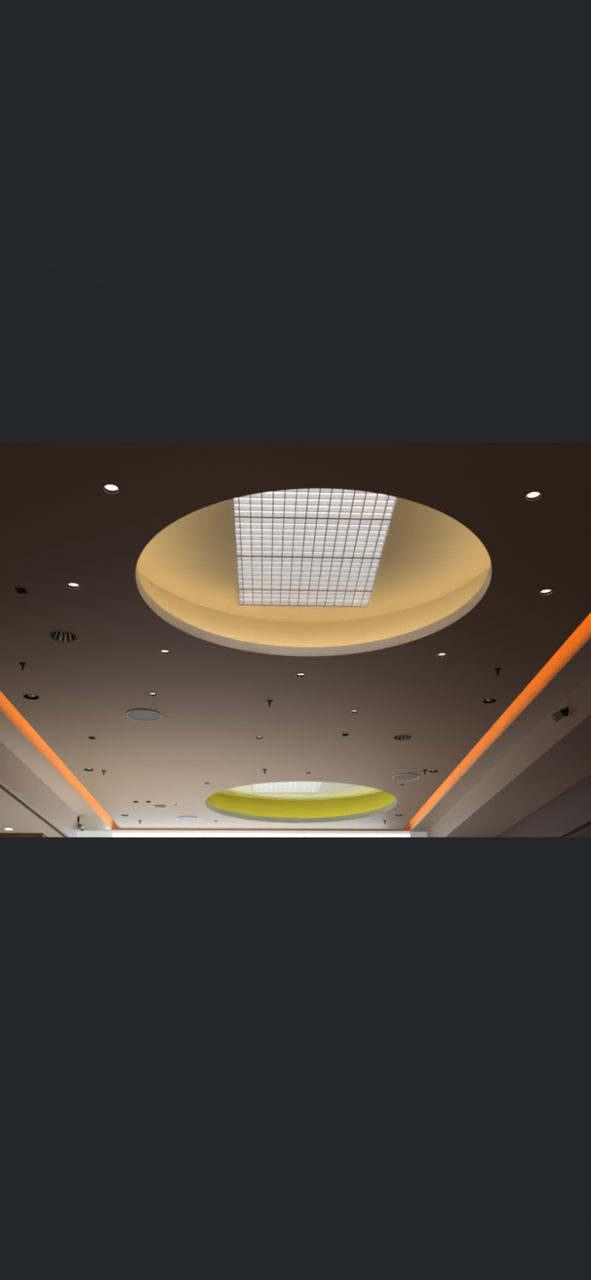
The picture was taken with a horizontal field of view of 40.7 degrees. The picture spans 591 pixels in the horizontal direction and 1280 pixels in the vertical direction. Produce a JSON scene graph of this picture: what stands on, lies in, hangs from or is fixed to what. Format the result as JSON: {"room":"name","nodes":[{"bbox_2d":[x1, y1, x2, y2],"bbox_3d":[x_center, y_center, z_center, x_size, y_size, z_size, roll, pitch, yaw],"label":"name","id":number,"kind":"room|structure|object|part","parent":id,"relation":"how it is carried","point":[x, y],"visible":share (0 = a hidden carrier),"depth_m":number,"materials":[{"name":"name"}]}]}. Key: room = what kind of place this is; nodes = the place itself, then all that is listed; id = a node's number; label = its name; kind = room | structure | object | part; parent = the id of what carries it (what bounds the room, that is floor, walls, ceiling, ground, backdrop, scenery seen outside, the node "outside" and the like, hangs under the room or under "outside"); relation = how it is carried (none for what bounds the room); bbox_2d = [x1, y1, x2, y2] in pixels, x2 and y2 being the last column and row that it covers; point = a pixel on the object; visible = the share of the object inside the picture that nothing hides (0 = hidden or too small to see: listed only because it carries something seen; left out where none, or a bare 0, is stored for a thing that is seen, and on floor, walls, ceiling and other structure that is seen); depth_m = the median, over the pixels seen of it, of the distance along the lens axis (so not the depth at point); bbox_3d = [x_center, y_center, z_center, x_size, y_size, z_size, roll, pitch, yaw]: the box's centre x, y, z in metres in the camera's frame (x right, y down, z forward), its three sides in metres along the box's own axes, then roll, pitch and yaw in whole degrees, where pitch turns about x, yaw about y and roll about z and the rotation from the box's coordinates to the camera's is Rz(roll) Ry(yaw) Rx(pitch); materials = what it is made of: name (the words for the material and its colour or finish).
{"room":"shopping mall","nodes":[
{"label":"shopping mall","id":0,"kind":"room"},
{"bbox_2d":[0,787,63,836],"bbox_3d":[-6.099,1.410,9.815,3.908,0.051,11.867,1,-24,-2],"label":"ceiling","id":1,"kind":"structure","parent":0,"point":[14,815],"depth_m":13.47,"materials":[{"name":"paint"}]},
{"bbox_2d":[0,832,46,836],"bbox_3d":[-6.445,3.644,14.716,3.622,0.084,0.481,1,-24,-2],"label":"cross beam","id":2,"kind":"structure","parent":1,"relation":"attached to","point":[2,834],"depth_m":14.55,"materials":[{"name":"brown wood"}]},
{"bbox_2d":[0,784,66,836],"bbox_3d":[-4.109,1.420,9.852,0.070,0.054,11.793,1,-24,-2],"label":"ceiling vent","id":3,"kind":"object","parent":1,"relation":"in","point":[1,785],"visible":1,"depth_m":12.68,"materials":[{"name":"black"}]},
{"bbox_2d":[0,741,79,836],"bbox_3d":[-4.051,1.263,10.054,0.055,0.498,12.032,1,-24,-2],"label":"wall","id":4,"kind":"structure","parent":0,"point":[15,776],"depth_m":12.62,"materials":[{"name":"paint"}]},
{"bbox_2d":[77,816,84,831],"bbox_3d":[-4.179,3.579,15.524,0.138,0.288,0.169,22,-32,-40],"label":"spotlight","id":5,"kind":"object","parent":4,"relation":"attached to","point":[81,827],"visible":1,"depth_m":15.48,"materials":[{"name":"brown metal"}]},
{"bbox_2d":[0,711,111,831],"bbox_3d":[-4.928,1.387,11.008,2.493,0.050,13.212,1,-24,-2],"label":"ceiling","id":6,"kind":"structure","parent":0,"point":[11,737],"depth_m":12.60,"materials":[{"name":"paint"}]},
{"bbox_2d":[76,830,427,836],"bbox_3d":[-1.773,4.177,17.190,9.310,0.174,0.056,1,-24,-2],"label":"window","id":7,"kind":"structure","parent":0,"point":[86,833],"depth_m":17.22,"materials":[{"name":"white"}]},
{"bbox_3d":[2.683,4.223,17.368,0.390,0.145,0.030,1,-24,-2],"label":"frosted pane","id":8,"kind":"part","parent":7,"relation":"part of","materials":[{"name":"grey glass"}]},
{"bbox_2d":[0,443,590,829],"bbox_3d":[-0.462,1.348,11.124,6.083,0.102,13.368,1,-24,-2],"label":"ceiling","id":9,"kind":"structure","parent":0,"point":[59,525],"depth_m":7.95,"materials":[{"name":"paint"}]},
{"bbox_2d":[14,587,27,593],"bbox_3d":[-2.386,-0.450,6.948,0.086,0.060,0.086,1,-24,-2],"label":"square ceiling light","id":10,"kind":"object","parent":9,"relation":"attached to","point":[20,590],"visible":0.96,"depth_m":6.93,"materials":[{"name":"black metal"}]},
{"bbox_2d":[19,662,26,670],"bbox_3d":[-2.901,0.287,8.484,0.080,0.069,0.080,1,-24,-2],"label":"sprinkler","id":11,"kind":"object","parent":9,"relation":"attached to","point":[23,664],"visible":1,"depth_m":8.48,"materials":[{"name":"brown metal"}]},
{"bbox_2d":[22,693,39,699],"bbox_3d":[-3.130,0.633,9.460,0.200,0.094,0.200,1,-24,-2],"label":"recessed light","id":12,"kind":"object","parent":9,"relation":"in","point":[29,696],"visible":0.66,"depth_m":9.49,"materials":[{"name":"black metal"}]},
{"bbox_2d":[0,691,113,831],"bbox_3d":[-3.546,1.271,11.117,0.324,0.339,13.212,1,-24,-2],"label":"light strip","id":13,"kind":"object","parent":9,"relation":"attached to","point":[7,709],"visible":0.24,"depth_m":12.00,"materials":[{"name":"orange paint"}]},
{"bbox_2d":[47,630,78,643],"bbox_3d":[-2.289,-0.082,7.871,0.294,0.118,0.294,1,-24,-2],"label":"air vent","id":14,"kind":"object","parent":9,"relation":"in","point":[59,636],"visible":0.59,"depth_m":7.94,"materials":[{"name":"metal"}]},
{"bbox_2d":[66,582,79,589],"bbox_3d":[-1.912,-0.499,6.877,0.116,0.079,0.116,1,-24,-2],"label":"recessed light","id":15,"kind":"object","parent":9,"relation":"in","point":[72,585],"visible":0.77,"depth_m":6.90,"materials":[{"name":"white"}]},
{"bbox_2d":[83,768,93,771],"bbox_3d":[-3.254,2.000,12.562,0.168,0.094,0.168,1,-24,-2],"label":"recessed light","id":16,"kind":"object","parent":9,"relation":"in","point":[84,769],"visible":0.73,"depth_m":12.58,"materials":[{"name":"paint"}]},
{"bbox_2d":[88,736,95,739],"bbox_3d":[-2.798,1.324,10.975,0.086,0.060,0.086,1,-24,-2],"label":"square ceiling light","id":17,"kind":"object","parent":9,"relation":"attached to","point":[89,737],"visible":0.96,"depth_m":10.96,"materials":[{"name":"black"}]},
{"bbox_2d":[102,484,119,493],"bbox_3d":[-1.281,-1.083,5.557,0.116,0.079,0.116,1,-24,-2],"label":"recessed light","id":18,"kind":"object","parent":9,"relation":"in","point":[108,488],"visible":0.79,"depth_m":5.59,"materials":[{"name":"white metal"}]},
{"bbox_2d":[125,708,161,720],"bbox_3d":[-1.915,0.947,10.050,0.444,0.020,0.444,1,-24,-2],"label":"ceiling speaker","id":19,"kind":"object","parent":9,"relation":"attached to","point":[139,714],"visible":1,"depth_m":10.03,"materials":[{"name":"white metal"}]},
{"bbox_2d":[147,693,157,696],"bbox_3d":[-1.679,0.608,9.394,0.116,0.079,0.116,1,-24,-2],"label":"recessed light","id":20,"kind":"object","parent":9,"relation":"in","point":[148,694],"visible":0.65,"depth_m":9.42,"materials":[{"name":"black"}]},
{"bbox_2d":[153,804,166,807],"bbox_3d":[-2.556,3.076,15.042,0.250,0.118,0.250,1,-24,-2],"label":"recessed light","id":21,"kind":"object","parent":9,"relation":"in","point":[155,806],"visible":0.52,"depth_m":15.11,"materials":[{"name":"paint"}]},
{"bbox_2d":[159,649,170,654],"bbox_3d":[-1.346,0.092,8.225,0.116,0.079,0.116,1,-24,-2],"label":"recessed light","id":22,"kind":"object","parent":9,"relation":"in","point":[162,651],"visible":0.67,"depth_m":8.25,"materials":[{"name":"white"}]},
{"bbox_2d":[177,816,199,821],"bbox_3d":[-2.174,3.611,16.099,0.444,0.020,0.444,1,-24,-2],"label":"ceiling speaker","id":23,"kind":"object","parent":9,"relation":"attached to","point":[180,818],"visible":1,"depth_m":16.09,"materials":[{"name":"white metal"}]},
{"bbox_2d":[112,821,410,831],"bbox_3d":[-0.715,3.976,17.293,6.430,0.307,0.049,1,-24,-2],"label":"trim","id":24,"kind":"structure","parent":9,"relation":"attached to","point":[115,827],"depth_m":17.24,"materials":[{"name":"brown paint"}]},
{"bbox_2d":[266,700,272,706],"bbox_3d":[-0.312,0.770,9.600,0.080,0.069,0.080,1,-24,-2],"label":"sprinkler","id":25,"kind":"object","parent":9,"relation":"attached to","point":[268,701],"visible":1,"depth_m":9.59,"materials":[{"name":"brown metal"}]},
{"bbox_2d":[295,673,306,677],"bbox_3d":[0.057,0.357,8.838,0.116,0.079,0.116,1,-24,-2],"label":"recessed light","id":26,"kind":"object","parent":9,"relation":"in","point":[300,675],"visible":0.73,"depth_m":8.87,"materials":[{"name":"white"}]},
{"bbox_2d":[204,782,397,822],"bbox_3d":[0.037,2.790,14.991,4.508,0.572,4.508,1,-24,-2],"label":"ceiling recess","id":27,"kind":"structure","parent":9,"relation":"attached to","point":[335,802],"depth_m":16.66,"materials":[{"name":"yellow paint"}]},
{"bbox_2d":[250,781,322,793],"bbox_3d":[-0.163,2.558,15.164,1.410,0.077,2.876,1,-24,-2],"label":"skylight","id":28,"kind":"object","parent":27,"relation":"in","point":[292,787],"visible":0.34,"depth_m":16.07,"materials":[{"name":"white glass"}]},
{"bbox_2d":[135,488,492,656],"bbox_3d":[0.158,-0.690,7.081,3.657,0.566,3.657,1,-24,-2],"label":"ceiling recess","id":29,"kind":"structure","parent":9,"relation":"attached to","point":[434,570],"depth_m":7.98,"materials":[{"name":"beige paint"}]},
{"bbox_2d":[230,488,399,608],"bbox_3d":[0.138,-0.945,7.195,1.404,0.077,2.798,1,-24,-2],"label":"skylight","id":30,"kind":"object","parent":29,"relation":"attached to","point":[306,548],"visible":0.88,"depth_m":7.36,"materials":[{"name":"white glass"}]},
{"bbox_2d":[349,710,359,713],"bbox_3d":[0.736,0.865,9.996,0.116,0.079,0.116,1,-24,-2],"label":"recessed light","id":31,"kind":"object","parent":9,"relation":"in","point":[351,711],"visible":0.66,"depth_m":10.02,"materials":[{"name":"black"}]},
{"bbox_2d":[392,734,413,740],"bbox_3d":[1.484,1.298,11.037,0.286,0.118,0.286,1,-24,-2],"label":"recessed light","id":32,"kind":"object","parent":9,"relation":"in","point":[400,737],"visible":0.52,"depth_m":11.11,"materials":[{"name":"paint"}]},
{"bbox_2d":[392,773,419,780],"bbox_3d":[1.806,2.234,13.003,0.444,0.020,0.444,1,-24,-2],"label":"ceiling speaker","id":33,"kind":"object","parent":9,"relation":"attached to","point":[402,776],"visible":1,"depth_m":12.98,"materials":[{"name":"white metal"}]},
{"bbox_2d":[428,769,438,772],"bbox_3d":[2.199,2.051,12.722,0.156,0.094,0.156,1,-24,-2],"label":"recessed light","id":34,"kind":"object","parent":9,"relation":"in","point":[431,771],"visible":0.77,"depth_m":12.73,"materials":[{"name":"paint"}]},
{"bbox_2d":[436,653,448,657],"bbox_3d":[1.529,0.126,8.325,0.116,0.079,0.116,1,-24,-2],"label":"recessed light","id":35,"kind":"object","parent":9,"relation":"in","point":[440,655],"visible":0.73,"depth_m":8.35,"materials":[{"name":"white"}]},
{"bbox_2d":[482,698,496,703],"bbox_3d":[2.342,0.695,9.644,0.172,0.094,0.172,1,-24,-2],"label":"recessed light","id":36,"kind":"object","parent":9,"relation":"in","point":[486,700],"visible":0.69,"depth_m":9.68,"materials":[{"name":"paint"}]},
{"bbox_2d":[493,668,501,675],"bbox_3d":[2.202,0.354,8.676,0.080,0.069,0.080,1,-24,-2],"label":"sprinkler","id":37,"kind":"object","parent":9,"relation":"attached to","point":[497,670],"visible":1,"depth_m":8.67,"materials":[{"name":"brown metal"}]},
{"bbox_2d":[409,613,590,831],"bbox_3d":[2.621,1.303,11.239,0.324,0.339,13.427,1,-24,-2],"label":"light strip","id":38,"kind":"object","parent":9,"relation":"attached to","point":[582,634],"visible":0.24,"depth_m":10.10,"materials":[{"name":"orange paint"}]},
{"bbox_2d":[524,491,542,501],"bbox_3d":[1.683,-1.050,5.655,0.116,0.079,0.116,1,-24,-2],"label":"recessed light","id":39,"kind":"object","parent":9,"relation":"in","point":[534,495],"visible":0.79,"depth_m":5.68,"materials":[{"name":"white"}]},
{"bbox_2d":[539,589,552,595],"bbox_3d":[2.201,-0.453,7.016,0.116,0.079,0.116,1,-24,-2],"label":"recessed light","id":40,"kind":"object","parent":9,"relation":"in","point":[544,592],"visible":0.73,"depth_m":7.04,"materials":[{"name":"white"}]},
{"bbox_2d":[411,638,590,831],"bbox_3d":[2.936,1.437,11.186,0.355,0.050,13.440,1,-24,-2],"label":"ceiling","id":41,"kind":"structure","parent":0,"point":[578,668],"depth_m":10.51,"materials":[{"name":"paint"}]},
{"bbox_2d":[426,673,590,836],"bbox_3d":[3.633,1.628,11.055,1.032,0.410,13.578,1,-24,-2],"label":"wall","id":42,"kind":"structure","parent":0,"point":[554,756],"depth_m":11.48,"materials":[{"name":"paint"}]},
{"bbox_2d":[551,706,568,721],"bbox_3d":[3.100,0.875,9.350,0.180,0.164,0.096,-1,-24,3],"label":"spotlight","id":43,"kind":"object","parent":42,"relation":"attached to","point":[562,713],"visible":1,"depth_m":9.31,"materials":[{"name":"brown metal"}]},
{"bbox_2d":[496,773,590,836],"bbox_3d":[4.158,1.750,10.077,0.050,0.604,11.848,1,-24,-2],"label":"ceiling","id":44,"kind":"structure","parent":0,"point":[569,811],"depth_m":12.18,"materials":[{"name":"brown paint"}]},
{"bbox_2d":[567,824,590,836],"bbox_3d":[5.676,1.381,8.563,2.728,0.050,8.667,1,-24,-2],"label":"ceiling","id":45,"kind":"structure","parent":0,"point":[585,832],"depth_m":11.90,"materials":[{"name":"paint"}]},
{"bbox_2d":[564,822,590,836],"bbox_3d":[4.279,1.366,8.513,0.068,0.054,8.668,1,-24,-2],"label":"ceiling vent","id":46,"kind":"object","parent":45,"relation":"in","point":[588,824],"visible":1,"depth_m":11.68,"materials":[{"name":"black"}]}
]}

